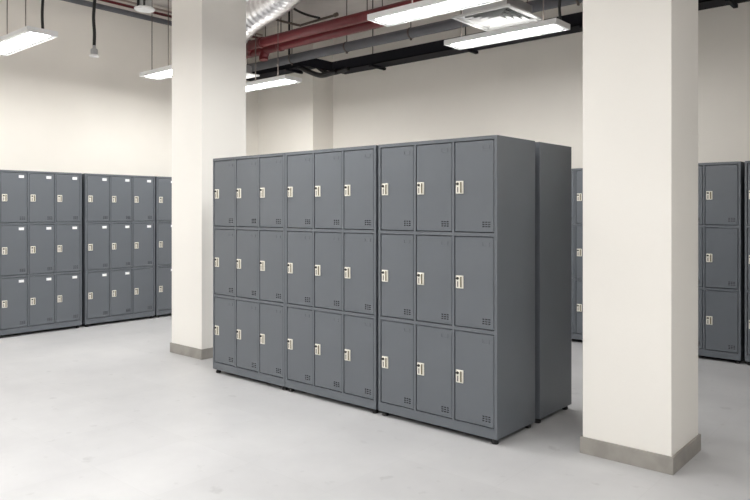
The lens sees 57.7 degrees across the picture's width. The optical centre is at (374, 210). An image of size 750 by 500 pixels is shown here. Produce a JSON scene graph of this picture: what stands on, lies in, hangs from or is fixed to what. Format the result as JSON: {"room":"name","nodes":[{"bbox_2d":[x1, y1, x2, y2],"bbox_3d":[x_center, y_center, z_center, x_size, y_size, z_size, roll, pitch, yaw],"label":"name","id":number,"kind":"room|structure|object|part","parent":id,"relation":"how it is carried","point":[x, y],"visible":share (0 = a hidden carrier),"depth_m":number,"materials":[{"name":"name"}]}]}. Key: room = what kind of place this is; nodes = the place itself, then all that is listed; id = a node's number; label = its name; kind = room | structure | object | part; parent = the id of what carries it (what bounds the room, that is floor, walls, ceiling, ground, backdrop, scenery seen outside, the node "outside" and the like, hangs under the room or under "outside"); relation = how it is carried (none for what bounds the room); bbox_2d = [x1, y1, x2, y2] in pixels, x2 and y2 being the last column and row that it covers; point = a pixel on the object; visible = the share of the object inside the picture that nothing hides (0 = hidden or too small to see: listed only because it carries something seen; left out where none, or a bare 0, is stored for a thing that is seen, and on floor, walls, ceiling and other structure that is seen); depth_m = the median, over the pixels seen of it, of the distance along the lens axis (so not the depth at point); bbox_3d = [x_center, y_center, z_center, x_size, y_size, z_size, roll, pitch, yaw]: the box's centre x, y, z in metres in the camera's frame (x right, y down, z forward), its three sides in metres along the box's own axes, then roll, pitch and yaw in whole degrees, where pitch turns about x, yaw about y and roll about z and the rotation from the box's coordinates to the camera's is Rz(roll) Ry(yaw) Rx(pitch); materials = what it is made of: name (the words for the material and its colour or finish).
{"room":"changing room","nodes":[
{"label":"changing room","id":0,"kind":"room"},
{"bbox_2d":[0,0,257,176],"bbox_3d":[-5.426,-0.728,6.802,0.150,4.250,11.570,0,0,41],"label":"wall","id":1,"kind":"structure","parent":0,"point":[63,108],"depth_m":8.71,"materials":[{"name":"paint"}]},
{"bbox_2d":[152,0,404,30],"bbox_3d":[-0.427,-2.928,2.468,13.380,0.150,11.870,0,0,41],"label":"ceiling","id":2,"kind":"structure","parent":0,"point":[320,8],"depth_m":9.55,"materials":[{"name":"grey concrete"}]},
{"bbox_2d":[0,0,57,55],"bbox_3d":[-3.517,-2.240,6.676,1.200,1.226,0.280,0,0,41],"label":"pendant light","id":3,"kind":"object","parent":2,"relation":"hanging from","point":[26,37],"visible":1,"depth_m":6.47,"materials":[{"name":"white"}]},
{"bbox_2d":[89,0,98,57],"bbox_3d":[-2.973,-2.243,7.210,0.100,1.220,0.100,0,0,41],"label":"detector","id":4,"kind":"object","parent":2,"relation":"hanging from","point":[94,52],"visible":1,"depth_m":7.20,"materials":[{"name":"white"}]},
{"bbox_2d":[134,0,154,12],"bbox_3d":[-2.370,-2.458,7.005,0.208,0.790,0.208,0,0,41],"label":"ceiling speaker","id":5,"kind":"object","parent":2,"relation":"hanging from","point":[145,6],"visible":1,"depth_m":6.95,"materials":[{"name":"white plastic"}]},
{"bbox_2d":[139,0,171,79],"bbox_3d":[-2.320,-2.240,7.994,1.200,1.226,0.280,0,0,41],"label":"pendant light","id":6,"kind":"object","parent":2,"relation":"hanging from","point":[165,72],"visible":0.52,"depth_m":8.12,"materials":[{"name":"white"}]},
{"bbox_2d":[62,0,249,40],"bbox_3d":[-5.339,-2.701,6.482,0.080,0.305,11.000,0,0,41],"label":"pipe","id":7,"kind":"object","parent":2,"relation":"hanging from","point":[80,2],"visible":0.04,"depth_m":8.82,"materials":[{"name":"grey metal"}]},
{"bbox_2d":[99,0,258,38],"bbox_3d":[-5.354,-2.759,6.495,0.048,0.189,11.000,0,0,41],"label":"pipe","id":8,"kind":"object","parent":2,"relation":"hanging from","point":[107,1],"visible":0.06,"depth_m":8.94,"materials":[{"name":"red metal"}]},
{"bbox_2d":[119,0,262,35],"bbox_3d":[-5.369,-2.794,6.508,0.038,0.119,11.000,0,0,41],"label":"pipe","id":9,"kind":"object","parent":2,"relation":"hanging from","point":[127,1],"visible":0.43,"depth_m":9.27,"materials":[{"name":"red metal"}]},
{"bbox_2d":[246,42,259,78],"bbox_3d":[-1.955,-2.313,8.935,0.620,1.080,0.620,0,0,41],"label":"pendant light","id":10,"kind":"object","parent":2,"relation":"in","point":[249,74],"visible":0.11,"depth_m":8.95,"materials":[{"name":"white metal"}]},
{"bbox_3d":[-1.955,-1.782,8.935,0.620,0.018,0.620,0,0,41],"label":"frame","id":11,"kind":"part","parent":10,"relation":"part of","materials":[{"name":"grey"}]},
{"bbox_2d":[246,33,301,91],"bbox_3d":[-1.454,-2.225,8.765,1.200,1.256,0.280,0,0,41],"label":"pendant light","id":12,"kind":"object","parent":2,"relation":"hanging from","point":[282,80],"visible":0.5,"depth_m":8.59,"materials":[{"name":"white"}]},
{"bbox_2d":[246,0,301,42],"bbox_3d":[-1.353,-2.437,8.210,0.812,1.065,2.237,0,0,-27],"label":"flexible duct","id":13,"kind":"object","parent":2,"relation":"hanging from","point":[259,13],"visible":0.47,"depth_m":8.25,"materials":[{"name":"metal"}]},
{"bbox_2d":[293,8,319,18],"bbox_3d":[-0.939,-2.704,9.206,0.551,0.322,0.032,0,0,41],"label":"cable","id":14,"kind":"object","parent":2,"relation":"hanging from","point":[295,9],"visible":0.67,"depth_m":9.18,"materials":[{"name":"black plastic"}]},
{"bbox_2d":[275,12,338,26],"bbox_3d":[-1.034,-2.701,9.354,1.443,0.347,0.050,0,0,41],"label":"conduit","id":15,"kind":"object","parent":2,"relation":"attached to","point":[336,14],"visible":0.75,"depth_m":9.21,"materials":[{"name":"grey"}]},
{"bbox_2d":[246,0,384,60],"bbox_3d":[2.802,-2.471,5.684,12.313,0.765,0.140,0,0,41],"label":"pipe","id":16,"kind":"object","parent":2,"relation":"hanging from","point":[263,53],"visible":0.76,"depth_m":8.74,"materials":[{"name":"metal"}]},
{"bbox_2d":[246,0,421,57],"bbox_3d":[2.601,-2.475,5.501,12.377,0.757,0.140,0,0,41],"label":"pipe","id":17,"kind":"object","parent":2,"relation":"hanging from","point":[360,17],"visible":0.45,"depth_m":8.29,"materials":[{"name":"metal"}]},
{"bbox_2d":[246,0,582,71],"bbox_3d":[2.729,-2.446,6.131,13.010,0.815,0.132,0,0,41],"label":"pipe","id":18,"kind":"object","parent":2,"relation":"hanging from","point":[410,33],"visible":0.66,"depth_m":8.37,"materials":[{"name":"grey metal"}]},
{"bbox_2d":[367,0,501,26],"bbox_3d":[0.477,-2.240,5.542,1.200,1.226,0.280,0,0,41],"label":"pendant light","id":19,"kind":"object","parent":2,"relation":"hanging from","point":[422,9],"visible":1,"depth_m":5.58,"materials":[{"name":"white plastic"}]},
{"bbox_2d":[451,0,542,31],"bbox_3d":[1.148,-2.323,6.377,0.620,1.060,0.620,0,0,41],"label":"ceiling vent","id":20,"kind":"object","parent":2,"relation":"in","point":[504,13],"visible":0.97,"depth_m":6.33,"materials":[{"name":"grey metal"}]},
{"bbox_2d":[246,0,749,80],"bbox_3d":[2.933,-2.345,6.391,12.940,1.015,0.520,0,0,41],"label":"cable tray","id":21,"kind":"object","parent":2,"relation":"hanging from","point":[436,49],"visible":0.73,"depth_m":8.71,"materials":[{"name":"black"}]},
{"bbox_3d":[-1.224,-2.425,9.717,0.032,0.855,0.032,0,0,41],"label":"hanger rod","id":22,"kind":"part","parent":21,"relation":"part of","materials":[{"name":"black metal"}]},
{"bbox_2d":[444,0,569,49],"bbox_3d":[1.219,-2.240,6.421,1.190,1.226,0.280,0,0,41],"label":"pendant light","id":23,"kind":"object","parent":2,"relation":"hanging from","point":[553,25],"visible":1,"depth_m":6.32,"materials":[{"name":"white"}]},
{"bbox_2d":[0,313,749,499],"bbox_3d":[-0.427,1.457,2.468,13.380,0.120,11.870,0,0,41],"label":"floor","id":24,"kind":"structure","parent":0,"point":[103,410],"depth_m":4.09,"materials":[{"name":"concrete"}]},
{"bbox_2d":[0,170,81,337],"bbox_3d":[-3.981,0.472,7.938,0.494,1.850,0.930,0,0,41],"label":"tall cabinet","id":25,"kind":"object","parent":24,"relation":"on","point":[41,211],"visible":1,"depth_m":7.78,"materials":[{"name":"grey metal"}]},
{"bbox_3d":[-4.015,1.020,7.568,0.018,0.554,0.277,0,0,41],"label":"door","id":26,"kind":"part","parent":25,"relation":"part of","materials":[{"name":"grey paint"}]},
{"bbox_3d":[-4.015,0.435,7.568,0.018,0.554,0.277,0,0,41],"label":"door","id":27,"kind":"part","parent":25,"relation":"part of","materials":[{"name":"grey paint"}]},
{"bbox_3d":[-4.015,-0.149,7.568,0.018,0.554,0.277,0,0,41],"label":"door","id":28,"kind":"part","parent":25,"relation":"part of","materials":[{"name":"grey paint"}]},
{"bbox_3d":[-3.817,1.020,7.796,0.018,0.554,0.277,0,0,41],"label":"door","id":29,"kind":"part","parent":25,"relation":"part of","materials":[{"name":"grey paint"}]},
{"bbox_3d":[-3.817,0.435,7.796,0.018,0.554,0.277,0,0,41],"label":"door","id":30,"kind":"part","parent":25,"relation":"part of","materials":[{"name":"grey paint"}]},
{"bbox_3d":[-3.817,-0.149,7.796,0.018,0.554,0.277,0,0,41],"label":"door","id":31,"kind":"part","parent":25,"relation":"part of","materials":[{"name":"grey paint"}]},
{"bbox_3d":[-3.619,1.020,8.025,0.018,0.554,0.277,0,0,41],"label":"door","id":32,"kind":"part","parent":25,"relation":"part of","materials":[{"name":"grey paint"}]},
{"bbox_3d":[-3.619,0.435,8.025,0.018,0.554,0.277,0,0,41],"label":"door","id":33,"kind":"part","parent":25,"relation":"part of","materials":[{"name":"grey paint"}]},
{"bbox_3d":[-3.619,-0.149,8.025,0.018,0.554,0.277,0,0,41],"label":"door","id":34,"kind":"part","parent":25,"relation":"part of","materials":[{"name":"grey paint"}]},
{"bbox_2d":[82,173,154,326],"bbox_3d":[-3.344,0.472,8.674,0.494,1.850,0.930,0,0,41],"label":"tall cabinet","id":35,"kind":"object","parent":24,"relation":"on","point":[118,211],"visible":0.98,"depth_m":8.49,"materials":[{"name":"grey metal"}]},
{"bbox_3d":[-3.378,1.020,8.303,0.018,0.554,0.277,0,0,41],"label":"door","id":36,"kind":"part","parent":35,"relation":"part of","materials":[{"name":"grey paint"}]},
{"bbox_3d":[-3.378,0.435,8.303,0.018,0.554,0.277,0,0,41],"label":"door","id":37,"kind":"part","parent":35,"relation":"part of","materials":[{"name":"grey paint"}]},
{"bbox_3d":[-3.378,-0.149,8.303,0.018,0.554,0.277,0,0,41],"label":"door","id":38,"kind":"part","parent":35,"relation":"part of","materials":[{"name":"grey paint"}]},
{"bbox_3d":[-3.180,1.020,8.532,0.018,0.554,0.277,0,0,41],"label":"door","id":39,"kind":"part","parent":35,"relation":"part of","materials":[{"name":"grey paint"}]},
{"bbox_3d":[-3.180,0.435,8.532,0.018,0.554,0.277,0,0,41],"label":"door","id":40,"kind":"part","parent":35,"relation":"part of","materials":[{"name":"grey paint"}]},
{"bbox_3d":[-3.180,-0.149,8.532,0.018,0.554,0.277,0,0,41],"label":"door","id":41,"kind":"part","parent":35,"relation":"part of","materials":[{"name":"grey paint"}]},
{"bbox_3d":[-2.982,1.020,8.760,0.018,0.554,0.277,0,0,41],"label":"door","id":42,"kind":"part","parent":35,"relation":"part of","materials":[{"name":"grey paint"}]},
{"bbox_3d":[-2.982,0.435,8.760,0.018,0.554,0.277,0,0,41],"label":"door","id":43,"kind":"part","parent":35,"relation":"part of","materials":[{"name":"grey paint"}]},
{"bbox_3d":[-2.982,-0.149,8.760,0.018,0.554,0.277,0,0,41],"label":"door","id":44,"kind":"part","parent":35,"relation":"part of","materials":[{"name":"grey paint"}]},
{"bbox_2d":[155,176,171,317],"bbox_3d":[-2.720,0.472,9.393,0.494,1.850,0.930,0,0,41],"label":"tall cabinet","id":45,"kind":"object","parent":24,"relation":"on","point":[163,185],"visible":0.24,"depth_m":8.97,"materials":[{"name":"grey metal"}]},
{"bbox_3d":[-2.754,1.020,9.023,0.018,0.554,0.277,0,0,41],"label":"door","id":46,"kind":"part","parent":45,"relation":"part of","materials":[{"name":"grey paint"}]},
{"bbox_3d":[-2.754,0.435,9.023,0.018,0.554,0.277,0,0,41],"label":"door","id":47,"kind":"part","parent":45,"relation":"part of","materials":[{"name":"grey paint"}]},
{"bbox_3d":[-2.754,-0.149,9.023,0.018,0.554,0.277,0,0,41],"label":"door","id":48,"kind":"part","parent":45,"relation":"part of","materials":[{"name":"grey paint"}]},
{"bbox_2d":[170,0,245,359],"bbox_3d":[-1.650,-0.728,6.775,0.530,4.250,0.549,0,0,41],"label":"column","id":49,"kind":"structure","parent":24,"relation":"on","point":[209,36],"depth_m":6.55,"materials":[{"name":"paint"}]},
{"bbox_3d":[-1.650,1.349,6.775,0.530,0.095,0.549,0,0,41],"label":"baseboard","id":50,"kind":"part","parent":49,"relation":"part of","materials":[{"name":"concrete"}]},
{"bbox_2d":[213,153,287,389],"bbox_3d":[-0.902,0.472,5.756,0.930,1.850,0.494,0,0,41],"label":"tall cabinet","id":51,"kind":"object","parent":24,"relation":"on","point":[248,191],"visible":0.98,"depth_m":5.57,"materials":[{"name":"grey metal"}]},
{"bbox_3d":[-1.272,1.020,5.790,0.277,0.554,0.018,0,0,41],"label":"door","id":52,"kind":"part","parent":51,"relation":"part of","materials":[{"name":"grey paint"}]},
{"bbox_3d":[-1.272,0.435,5.790,0.277,0.554,0.018,0,0,41],"label":"door","id":53,"kind":"part","parent":51,"relation":"part of","materials":[{"name":"grey paint"}]},
{"bbox_3d":[-1.272,-0.149,5.790,0.277,0.554,0.018,0,0,41],"label":"door","id":54,"kind":"part","parent":51,"relation":"part of","materials":[{"name":"grey paint"}]},
{"bbox_3d":[-1.044,1.020,5.592,0.277,0.554,0.018,0,0,41],"label":"door","id":55,"kind":"part","parent":51,"relation":"part of","materials":[{"name":"grey paint"}]},
{"bbox_3d":[-1.044,0.435,5.592,0.277,0.554,0.018,0,0,41],"label":"door","id":56,"kind":"part","parent":51,"relation":"part of","materials":[{"name":"grey paint"}]},
{"bbox_3d":[-1.044,-0.149,5.592,0.277,0.554,0.018,0,0,41],"label":"door","id":57,"kind":"part","parent":51,"relation":"part of","materials":[{"name":"grey paint"}]},
{"bbox_3d":[-0.901,1.024,5.451,0.054,0.080,0.009,0,0,41],"label":"lock plate","id":58,"kind":"part","parent":51,"relation":"part of","materials":[{"name":"white metal"}]},
{"bbox_3d":[-0.901,0.439,5.451,0.054,0.080,0.009,0,0,41],"label":"lock plate","id":59,"kind":"part","parent":51,"relation":"part of","materials":[{"name":"white"}]},
{"bbox_3d":[-0.901,-0.146,5.451,0.054,0.080,0.009,0,0,41],"label":"lock plate","id":60,"kind":"part","parent":51,"relation":"part of","materials":[{"name":"white metal"}]},
{"bbox_3d":[-0.816,1.020,5.394,0.277,0.554,0.018,0,0,41],"label":"door","id":61,"kind":"part","parent":51,"relation":"part of","materials":[{"name":"grey paint"}]},
{"bbox_3d":[-0.816,0.435,5.394,0.277,0.554,0.018,0,0,41],"label":"door","id":62,"kind":"part","parent":51,"relation":"part of","materials":[{"name":"grey paint"}]},
{"bbox_3d":[-0.816,-0.149,5.394,0.277,0.554,0.018,0,0,41],"label":"door","id":63,"kind":"part","parent":51,"relation":"part of","materials":[{"name":"grey paint"}]},
{"bbox_2d":[285,145,377,413],"bbox_3d":[-0.196,0.472,5.144,0.930,1.850,0.494,0,0,41],"label":"tall cabinet","id":64,"kind":"object","parent":24,"relation":"on","point":[331,195],"visible":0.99,"depth_m":4.95,"materials":[{"name":"grey metal"}]},
{"bbox_3d":[-0.652,1.024,5.234,0.054,0.080,0.009,0,0,41],"label":"lock plate","id":65,"kind":"part","parent":64,"relation":"part of","materials":[{"name":"white metal"}]},
{"bbox_3d":[-0.652,0.439,5.234,0.054,0.080,0.009,0,0,41],"label":"lock plate","id":66,"kind":"part","parent":64,"relation":"part of","materials":[{"name":"white metal"}]},
{"bbox_3d":[-0.652,-0.146,5.234,0.054,0.080,0.009,0,0,41],"label":"lock plate","id":67,"kind":"part","parent":64,"relation":"part of","materials":[{"name":"white"}]},
{"bbox_3d":[-0.566,1.020,5.178,0.277,0.554,0.018,0,0,41],"label":"door","id":68,"kind":"part","parent":64,"relation":"part of","materials":[{"name":"grey paint"}]},
{"bbox_3d":[-0.566,0.435,5.178,0.277,0.554,0.018,0,0,41],"label":"door","id":69,"kind":"part","parent":64,"relation":"part of","materials":[{"name":"grey paint"}]},
{"bbox_3d":[-0.566,-0.149,5.178,0.277,0.554,0.018,0,0,41],"label":"door","id":70,"kind":"part","parent":64,"relation":"part of","materials":[{"name":"grey paint"}]},
{"bbox_3d":[-0.424,1.024,5.037,0.054,0.080,0.009,0,0,41],"label":"lock plate","id":71,"kind":"part","parent":64,"relation":"part of","materials":[{"name":"white"}]},
{"bbox_3d":[-0.424,0.439,5.037,0.054,0.080,0.009,0,0,41],"label":"lock plate","id":72,"kind":"part","parent":64,"relation":"part of","materials":[{"name":"white metal"}]},
{"bbox_3d":[-0.424,-0.146,5.037,0.054,0.080,0.009,0,0,41],"label":"lock plate","id":73,"kind":"part","parent":64,"relation":"part of","materials":[{"name":"white metal"}]},
{"bbox_3d":[-0.338,1.020,4.980,0.277,0.554,0.018,0,0,41],"label":"door","id":74,"kind":"part","parent":64,"relation":"part of","materials":[{"name":"grey paint"}]},
{"bbox_3d":[-0.338,0.435,4.980,0.277,0.554,0.018,0,0,41],"label":"door","id":75,"kind":"part","parent":64,"relation":"part of","materials":[{"name":"grey paint"}]},
{"bbox_3d":[-0.338,-0.149,4.980,0.277,0.554,0.018,0,0,41],"label":"door","id":76,"kind":"part","parent":64,"relation":"part of","materials":[{"name":"grey paint"}]},
{"bbox_3d":[-0.195,1.024,4.839,0.054,0.080,0.009,0,0,41],"label":"lock plate","id":77,"kind":"part","parent":64,"relation":"part of","materials":[{"name":"white metal"}]},
{"bbox_3d":[-0.195,0.439,4.839,0.054,0.080,0.009,0,0,41],"label":"lock plate","id":78,"kind":"part","parent":64,"relation":"part of","materials":[{"name":"white metal"}]},
{"bbox_3d":[-0.195,-0.146,4.839,0.054,0.080,0.009,0,0,41],"label":"lock plate","id":79,"kind":"part","parent":64,"relation":"part of","materials":[{"name":"white metal"}]},
{"bbox_3d":[-0.110,1.020,4.783,0.277,0.554,0.018,0,0,41],"label":"door","id":80,"kind":"part","parent":64,"relation":"part of","materials":[{"name":"grey paint"}]},
{"bbox_3d":[-0.110,0.435,4.783,0.277,0.554,0.018,0,0,41],"label":"door","id":81,"kind":"part","parent":64,"relation":"part of","materials":[{"name":"grey paint"}]},
{"bbox_3d":[-0.110,-0.149,4.783,0.277,0.554,0.018,0,0,41],"label":"door","id":82,"kind":"part","parent":64,"relation":"part of","materials":[{"name":"grey paint"}]},
{"bbox_2d":[378,135,534,444],"bbox_3d":[0.523,0.472,4.521,0.930,1.850,0.494,0,0,41],"label":"tall cabinet","id":83,"kind":"object","parent":24,"relation":"on","point":[456,216],"visible":1,"depth_m":4.29,"materials":[{"name":"grey metal"}]},
{"bbox_3d":[0.068,1.024,4.611,0.054,0.080,0.009,0,0,41],"label":"lock plate","id":84,"kind":"part","parent":83,"relation":"part of","materials":[{"name":"white metal"}]},
{"bbox_3d":[0.068,0.439,4.611,0.054,0.080,0.009,0,0,41],"label":"lock plate","id":85,"kind":"part","parent":83,"relation":"part of","materials":[{"name":"white"}]},
{"bbox_3d":[0.068,-0.146,4.611,0.054,0.080,0.009,0,0,41],"label":"lock plate","id":86,"kind":"part","parent":83,"relation":"part of","materials":[{"name":"white metal"}]},
{"bbox_3d":[0.153,1.020,4.555,0.277,0.554,0.018,0,0,41],"label":"door","id":87,"kind":"part","parent":83,"relation":"part of","materials":[{"name":"grey paint"}]},
{"bbox_3d":[0.153,0.435,4.555,0.277,0.554,0.018,0,0,41],"label":"door","id":88,"kind":"part","parent":83,"relation":"part of","materials":[{"name":"grey paint"}]},
{"bbox_3d":[0.153,-0.149,4.555,0.277,0.554,0.018,0,0,41],"label":"door","id":89,"kind":"part","parent":83,"relation":"part of","materials":[{"name":"grey paint"}]},
{"bbox_3d":[0.296,1.024,4.413,0.054,0.080,0.009,0,0,41],"label":"lock plate","id":90,"kind":"part","parent":83,"relation":"part of","materials":[{"name":"white"}]},
{"bbox_3d":[0.296,0.439,4.413,0.054,0.080,0.009,0,0,41],"label":"lock plate","id":91,"kind":"part","parent":83,"relation":"part of","materials":[{"name":"white"}]},
{"bbox_3d":[0.296,-0.146,4.413,0.054,0.080,0.009,0,0,41],"label":"lock plate","id":92,"kind":"part","parent":83,"relation":"part of","materials":[{"name":"white metal"}]},
{"bbox_3d":[0.381,1.020,4.357,0.277,0.554,0.018,0,0,41],"label":"door","id":93,"kind":"part","parent":83,"relation":"part of","materials":[{"name":"grey paint"}]},
{"bbox_3d":[0.381,0.435,4.357,0.277,0.554,0.018,0,0,41],"label":"door","id":94,"kind":"part","parent":83,"relation":"part of","materials":[{"name":"grey paint"}]},
{"bbox_3d":[0.381,-0.149,4.357,0.277,0.554,0.018,0,0,41],"label":"door","id":95,"kind":"part","parent":83,"relation":"part of","materials":[{"name":"grey paint"}]},
{"bbox_3d":[0.524,1.024,4.215,0.054,0.080,0.009,0,0,41],"label":"lock plate","id":96,"kind":"part","parent":83,"relation":"part of","materials":[{"name":"white"}]},
{"bbox_3d":[0.524,0.439,4.215,0.054,0.080,0.009,0,0,41],"label":"lock plate","id":97,"kind":"part","parent":83,"relation":"part of","materials":[{"name":"white"}]},
{"bbox_3d":[0.524,-0.146,4.215,0.054,0.080,0.009,0,0,41],"label":"lock plate","id":98,"kind":"part","parent":83,"relation":"part of","materials":[{"name":"white metal"}]},
{"bbox_3d":[0.609,1.020,4.159,0.277,0.554,0.018,0,0,41],"label":"door","id":99,"kind":"part","parent":83,"relation":"part of","materials":[{"name":"grey paint"}]},
{"bbox_3d":[0.609,0.435,4.159,0.277,0.554,0.018,0,0,41],"label":"door","id":100,"kind":"part","parent":83,"relation":"part of","materials":[{"name":"grey paint"}]},
{"bbox_3d":[0.609,-0.149,4.159,0.277,0.554,0.018,0,0,41],"label":"door","id":101,"kind":"part","parent":83,"relation":"part of","materials":[{"name":"grey paint"}]},
{"bbox_2d":[534,142,570,422],"bbox_3d":[0.887,0.472,4.940,0.930,1.850,0.494,0,0,41],"label":"tall cabinet","id":102,"kind":"object","parent":24,"relation":"on","point":[552,161],"visible":0.34,"depth_m":4.59,"materials":[{"name":"grey metal"}]},
{"bbox_2d":[571,168,582,339],"bbox_3d":[2.389,0.472,7.312,0.930,1.850,0.494,0,0,41],"label":"tall cabinet","id":103,"kind":"object","parent":24,"relation":"on","point":[576,173],"visible":0.24,"depth_m":7.23,"materials":[{"name":"grey metal"}]},
{"bbox_3d":[2.019,1.020,7.347,0.277,0.554,0.018,0,0,41],"label":"door","id":104,"kind":"part","parent":103,"relation":"part of","materials":[{"name":"grey paint"}]},
{"bbox_3d":[2.019,0.435,7.347,0.277,0.554,0.018,0,0,41],"label":"door","id":105,"kind":"part","parent":103,"relation":"part of","materials":[{"name":"grey paint"}]},
{"bbox_3d":[2.019,-0.149,7.347,0.277,0.554,0.018,0,0,41],"label":"door","id":106,"kind":"part","parent":103,"relation":"part of","materials":[{"name":"grey paint"}]},
{"bbox_3d":[2.247,1.020,7.149,0.277,0.554,0.018,0,0,41],"label":"door","id":107,"kind":"part","parent":103,"relation":"part of","materials":[{"name":"grey paint"}]},
{"bbox_3d":[2.162,1.024,7.205,0.054,0.080,0.009,0,0,41],"label":"lock plate","id":108,"kind":"part","parent":103,"relation":"part of","materials":[{"name":"white metal"}]},
{"bbox_3d":[2.247,0.435,7.149,0.277,0.554,0.018,0,0,41],"label":"door","id":109,"kind":"part","parent":103,"relation":"part of","materials":[{"name":"grey paint"}]},
{"bbox_3d":[2.247,-0.149,7.149,0.277,0.554,0.018,0,0,41],"label":"door","id":110,"kind":"part","parent":103,"relation":"part of","materials":[{"name":"grey paint"}]},
{"bbox_3d":[2.162,-0.146,7.205,0.054,0.080,0.009,0,0,41],"label":"lock plate","id":111,"kind":"part","parent":103,"relation":"part of","materials":[{"name":"white metal"}]},
{"bbox_2d":[580,0,700,474],"bbox_3d":[1.544,-0.728,3.956,0.518,4.250,0.504,0,0,41],"label":"column","id":112,"kind":"structure","parent":24,"relation":"on","point":[640,57],"depth_m":3.78,"materials":[{"name":"paint"}]},
{"bbox_3d":[1.544,1.349,3.956,0.518,0.095,0.504,0,0,41],"label":"baseboard","id":113,"kind":"part","parent":112,"relation":"part of","materials":[{"name":"concrete"}]},
{"bbox_2d":[698,161,744,363],"bbox_3d":[3.126,0.472,6.674,0.930,1.850,0.494,0,0,41],"label":"tall cabinet","id":114,"kind":"object","parent":24,"relation":"on","point":[721,185],"visible":0.4,"depth_m":6.30,"materials":[{"name":"grey metal"}]},
{"bbox_3d":[2.984,1.020,6.510,0.277,0.554,0.018,0,0,41],"label":"door","id":115,"kind":"part","parent":114,"relation":"part of","materials":[{"name":"grey paint"}]},
{"bbox_3d":[2.984,0.435,6.510,0.277,0.554,0.018,0,0,41],"label":"door","id":116,"kind":"part","parent":114,"relation":"part of","materials":[{"name":"grey paint"}]},
{"bbox_3d":[2.984,-0.149,6.510,0.277,0.554,0.018,0,0,41],"label":"door","id":117,"kind":"part","parent":114,"relation":"part of","materials":[{"name":"grey paint"}]},
{"bbox_3d":[3.127,1.024,6.369,0.054,0.080,0.009,0,0,41],"label":"lock plate","id":118,"kind":"part","parent":114,"relation":"part of","materials":[{"name":"white metal"}]},
{"bbox_3d":[3.127,0.439,6.369,0.054,0.080,0.009,0,0,41],"label":"lock plate","id":119,"kind":"part","parent":114,"relation":"part of","materials":[{"name":"white metal"}]},
{"bbox_3d":[3.127,-0.146,6.369,0.054,0.080,0.009,0,0,41],"label":"lock plate","id":120,"kind":"part","parent":114,"relation":"part of","materials":[{"name":"white"}]},
{"bbox_3d":[3.212,1.020,6.312,0.277,0.554,0.018,0,0,41],"label":"door","id":121,"kind":"part","parent":114,"relation":"part of","materials":[{"name":"grey paint"}]},
{"bbox_3d":[3.212,0.435,6.312,0.277,0.554,0.018,0,0,41],"label":"door","id":122,"kind":"part","parent":114,"relation":"part of","materials":[{"name":"grey paint"}]},
{"bbox_3d":[3.212,-0.149,6.312,0.277,0.554,0.018,0,0,41],"label":"door","id":123,"kind":"part","parent":114,"relation":"part of","materials":[{"name":"grey paint"}]},
{"bbox_2d":[745,161,749,364],"bbox_3d":[3.853,0.472,6.044,0.930,1.850,0.494,0,0,41],"label":"tall cabinet","id":124,"kind":"object","parent":24,"relation":"on","point":[747,163],"visible":1,"depth_m":6.17,"materials":[{"name":"grey metal"}]},
{"bbox_3d":[3.483,1.020,6.078,0.277,0.554,0.018,0,0,41],"label":"door","id":125,"kind":"part","parent":124,"relation":"part of","materials":[{"name":"grey paint"}]},
{"bbox_3d":[3.483,0.435,6.078,0.277,0.554,0.018,0,0,41],"label":"door","id":126,"kind":"part","parent":124,"relation":"part of","materials":[{"name":"grey paint"}]},
{"bbox_3d":[3.483,-0.149,6.078,0.277,0.554,0.018,0,0,41],"label":"door","id":127,"kind":"part","parent":124,"relation":"part of","materials":[{"name":"grey paint"}]},
{"bbox_2d":[333,0,749,168],"bbox_3d":[3.411,-0.728,6.896,13.380,4.250,0.150,0,0,41],"label":"wall","id":128,"kind":"structure","parent":0,"point":[530,90],"depth_m":8.32,"materials":[{"name":"paint"}]},
{"bbox_2d":[258,17,332,154],"bbox_3d":[-1.244,-0.728,10.556,1.250,4.250,0.420,0,0,41],"label":"pilaster","id":129,"kind":"object","parent":128,"relation":"attached to","point":[296,117],"visible":0.14,"depth_m":10.26,"materials":[{"name":"paint"}]}
]}

